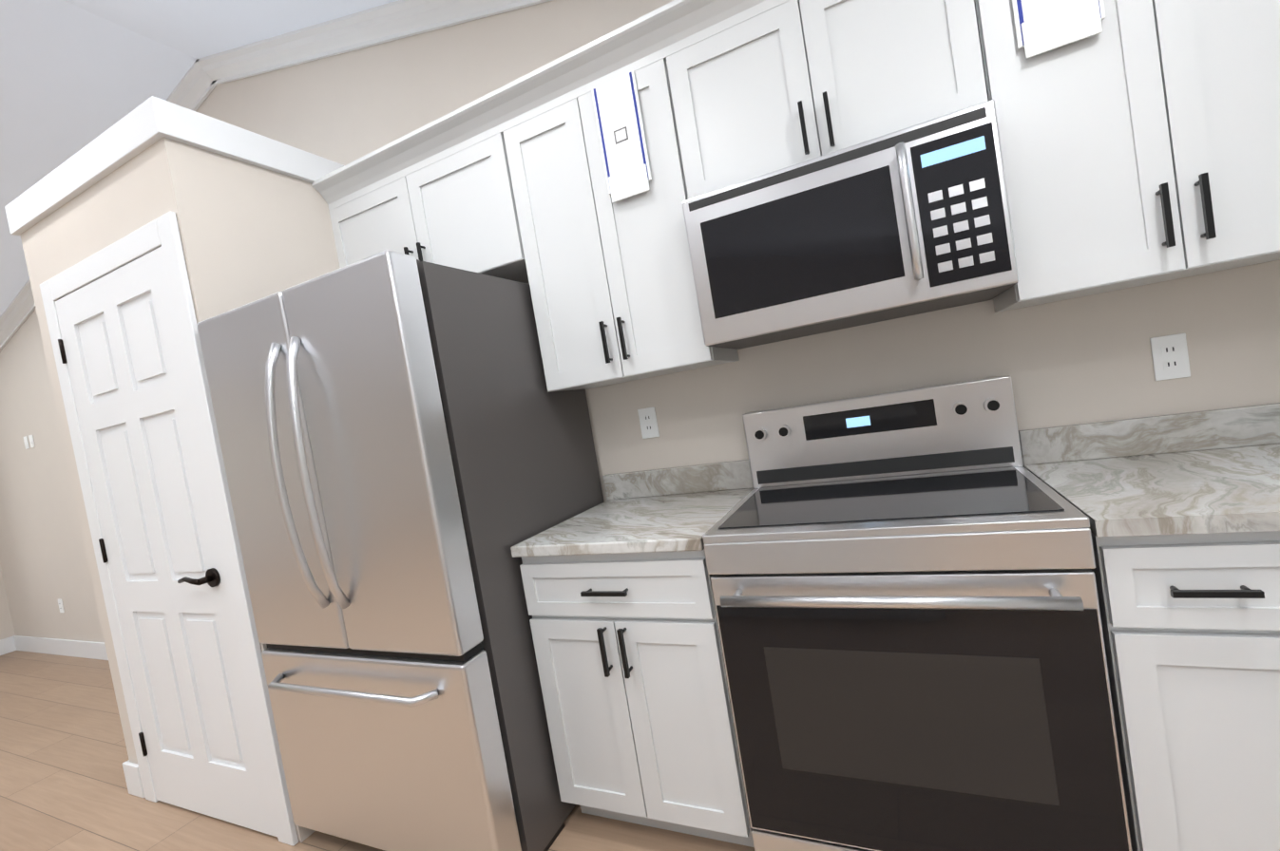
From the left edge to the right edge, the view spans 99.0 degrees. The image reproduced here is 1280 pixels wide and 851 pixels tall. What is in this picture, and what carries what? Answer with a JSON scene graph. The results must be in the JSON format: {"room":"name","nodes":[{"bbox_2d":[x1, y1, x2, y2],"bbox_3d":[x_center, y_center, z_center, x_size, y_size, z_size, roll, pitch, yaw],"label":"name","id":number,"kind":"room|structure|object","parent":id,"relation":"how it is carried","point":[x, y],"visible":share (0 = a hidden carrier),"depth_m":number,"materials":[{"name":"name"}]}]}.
{"room":"kitchen","nodes":[
{"label":"kitchen","id":0,"kind":"room"},
{"bbox_2d":[0,566,15,640],"bbox_3d":[-7.446,0.552,1.799,0.150,3.750,7.200,-8,2,25],"label":"wall","id":1,"kind":"structure","parent":0,"point":[7,629],"depth_m":4.92,"materials":[{"name":"paint"}]},
{"bbox_2d":[0,636,15,655],"bbox_3d":[-7.076,2.323,1.831,0.016,0.135,6.898,-8,2,25],"label":"baseboard","id":2,"kind":"structure","parent":1,"relation":"attached to","point":[7,646],"depth_m":4.89,"materials":[{"name":"white wood"}]},
{"bbox_2d":[20,136,340,842],"bbox_3d":[-1.664,0.237,2.438,1.120,2.440,0.879,-8,2,25],"label":"wall","id":3,"kind":"structure","parent":0,"point":[249,233],"depth_m":1.97,"materials":[{"name":"paint"}]},
{"bbox_2d":[122,760,143,795],"bbox_3d":[-1.991,1.449,2.717,0.016,0.135,0.896,-8,2,25],"label":"baseboard","id":4,"kind":"structure","parent":3,"relation":"attached to","point":[131,771],"depth_m":2.29,"materials":[{"name":"white wood"}]},
{"bbox_2d":[55,247,277,837],"bbox_3d":[-1.783,0.468,1.988,0.812,2.034,0.074,-8,2,25],"label":"pantry door","id":5,"kind":"structure","parent":3,"relation":"in","point":[121,351],"depth_m":1.99,"materials":[{"name":"white wood"}]},
{"bbox_2d":[4,95,344,846],"bbox_3d":[-1.672,0.214,2.427,1.164,2.490,0.900,-8,2,25],"label":"door frame","id":6,"kind":"structure","parent":3,"relation":"attached to","point":[138,130],"depth_m":1.82,"materials":[{"name":"white wood"}]},
{"bbox_2d":[0,0,398,316],"bbox_3d":[-3.522,-1.173,-0.199,9.330,1.412,7.200,-8,2,25],"label":"ceiling","id":7,"kind":"structure","parent":0,"point":[76,76],"depth_m":2.72,"materials":[{"name":"paint"}]},
{"bbox_2d":[0,650,754,850],"bbox_3d":[-2.484,1.721,1.149,9.980,0.120,10.600,-8,2,25],"label":"floor","id":8,"kind":"structure","parent":0,"point":[64,756],"depth_m":2.35,"materials":[{"name":"brown wood"}]},
{"bbox_2d":[196,250,603,850],"bbox_3d":[-0.731,0.435,1.962,0.885,1.782,0.948,-8,2,25],"label":"fridge","id":9,"kind":"object","parent":8,"relation":"on","point":[408,450],"visible":1,"depth_m":1.57,"materials":[{"name":"grey metal"}]},
{"bbox_2d":[519,549,754,847],"bbox_3d":[0.097,0.759,1.827,0.595,0.884,0.626,-8,2,25],"label":"base cabinet","id":10,"kind":"object","parent":8,"relation":"on","point":[632,676],"depth_m":1.53,"materials":[{"name":"white wood"}]},
{"bbox_2d":[510,459,754,557],"bbox_3d":[0.010,0.258,1.799,0.606,0.133,0.646,-8,2,25],"label":"countertop","id":11,"kind":"structure","parent":10,"relation":"on","point":[671,509],"depth_m":1.78,"materials":[{"name":"white stone"}]},
{"bbox_2d":[702,376,1131,850],"bbox_3d":[0.679,0.524,1.478,0.781,1.185,0.693,-8,2,25],"label":"range","id":12,"kind":"object","parent":8,"relation":"on","point":[905,592],"visible":0.98,"depth_m":1.24,"materials":[{"name":"grey"}]},
{"bbox_2d":[1090,531,1279,850],"bbox_3d":[1.253,0.590,1.278,0.367,0.884,0.626,-8,2,25],"label":"base cabinet","id":13,"kind":"object","parent":8,"relation":"on","point":[1191,622],"depth_m":1.02,"materials":[{"name":"white wood"}]},
{"bbox_2d":[1018,402,1279,537],"bbox_3d":[1.280,0.072,1.195,0.637,0.133,0.646,-8,2,25],"label":"countertop","id":14,"kind":"structure","parent":13,"relation":"on","point":[1208,471],"depth_m":1.31,"materials":[{"name":"white stone"}]},
{"bbox_2d":[0,0,1279,642],"bbox_3d":[-1.897,-0.412,3.041,9.280,3.750,0.150,-8,2,25],"label":"wall","id":15,"kind":"structure","parent":0,"point":[1081,359],"depth_m":2.04,"materials":[{"name":"paint"}]},
{"bbox_2d":[23,436,29,449],"bbox_3d":[-4.977,0.139,4.428,0.060,0.100,0.009,-8,2,25],"label":"light switch","id":16,"kind":"object","parent":15,"relation":"attached to","point":[26,441],"visible":1,"depth_m":4.42,"materials":[{"name":"white plastic"}]},
{"bbox_2d":[28,435,34,447],"bbox_3d":[-4.887,0.126,4.386,0.060,0.100,0.009,-8,2,25],"label":"light switch","id":17,"kind":"object","parent":15,"relation":"attached to","point":[30,437],"visible":0.96,"depth_m":4.38,"materials":[{"name":"white plastic"}]},
{"bbox_2d":[12,635,108,660],"bbox_3d":[-4.345,1.776,4.322,2.868,0.135,0.016,-8,2,25],"label":"baseboard","id":18,"kind":"structure","parent":15,"relation":"attached to","point":[77,649],"depth_m":4.52,"materials":[{"name":"white wood"}]},
{"bbox_2d":[57,598,64,612],"bbox_3d":[-4.746,1.479,4.477,0.072,0.117,0.007,-8,2,25],"label":"electrical outlet","id":19,"kind":"object","parent":15,"relation":"attached to","point":[61,605],"visible":1,"depth_m":4.47,"materials":[{"name":"white plastic"}]},
{"bbox_2d":[0,0,552,351],"bbox_3d":[-2.106,-1.378,2.900,8.980,1.211,0.080,-8,2,25],"label":"crown molding","id":20,"kind":"structure","parent":15,"relation":"attached to","point":[201,80],"depth_m":2.52,"materials":[{"name":"white wood"}]},
{"bbox_2d":[326,121,524,282],"bbox_3d":[-0.789,-0.754,2.229,0.925,0.445,0.322,-8,2,25],"label":"upper cabinet","id":21,"kind":"object","parent":15,"relation":"attached to","point":[453,207],"depth_m":2.02,"materials":[{"name":"white wood"}]},
{"bbox_2d":[501,45,739,392],"bbox_3d":[-0.061,-0.625,1.909,0.607,0.913,0.322,-8,2,25],"label":"upper cabinet","id":22,"kind":"object","parent":15,"relation":"attached to","point":[613,292],"depth_m":1.76,"materials":[{"name":"white wood"}]},
{"bbox_2d":[591,70,651,202],"bbox_3d":[-0.057,-0.888,1.690,0.150,0.360,0.011,-8,2,25],"label":"paper sheet","id":23,"kind":"object","parent":22,"relation":"hanging from","point":[619,119],"visible":1,"depth_m":1.69,"materials":[{"name":"paper"}]},
{"bbox_2d":[637,406,659,439],"bbox_3d":[0.033,-0.010,2.113,0.072,0.117,0.007,-8,2,25],"label":"electrical outlet","id":24,"kind":"object","parent":15,"relation":"attached to","point":[648,422],"visible":1,"depth_m":2.11,"materials":[{"name":"white plastic"}]},
{"bbox_2d":[665,0,999,198],"bbox_3d":[0.521,-0.943,1.606,0.772,0.451,0.322,-8,2,25],"label":"upper cabinet","id":25,"kind":"object","parent":15,"relation":"attached to","point":[771,85],"depth_m":1.45,"materials":[{"name":"white wood"}]},
{"bbox_2d":[682,99,1018,349],"bbox_3d":[0.565,-0.503,1.561,0.766,0.418,0.458,-8,2,25],"label":"microwave","id":26,"kind":"object","parent":25,"relation":"attached to","point":[912,220],"visible":1,"depth_m":1.39,"materials":[{"name":"grey metal"}]},
{"bbox_2d":[984,0,1279,312],"bbox_3d":[1.212,-0.811,1.304,0.680,0.913,0.322,-8,2,25],"label":"upper cabinet","id":27,"kind":"object","parent":15,"relation":"attached to","point":[1140,143],"depth_m":1.20,"materials":[{"name":"white wood"}]},
{"bbox_2d":[1012,0,1105,58],"bbox_3d":[0.923,-1.032,1.224,0.160,0.360,0.011,-8,2,25],"label":"paper sheet","id":28,"kind":"object","parent":27,"relation":"hanging from","point":[1042,26],"visible":1,"depth_m":1.23,"materials":[{"name":"paper"}]},
{"bbox_2d":[1149,332,1190,381],"bbox_3d":[1.416,-0.182,1.458,0.072,0.117,0.007,-8,2,25],"label":"electrical outlet","id":29,"kind":"object","parent":15,"relation":"attached to","point":[1170,354],"visible":1,"depth_m":1.46,"materials":[{"name":"white plastic"}]}
]}

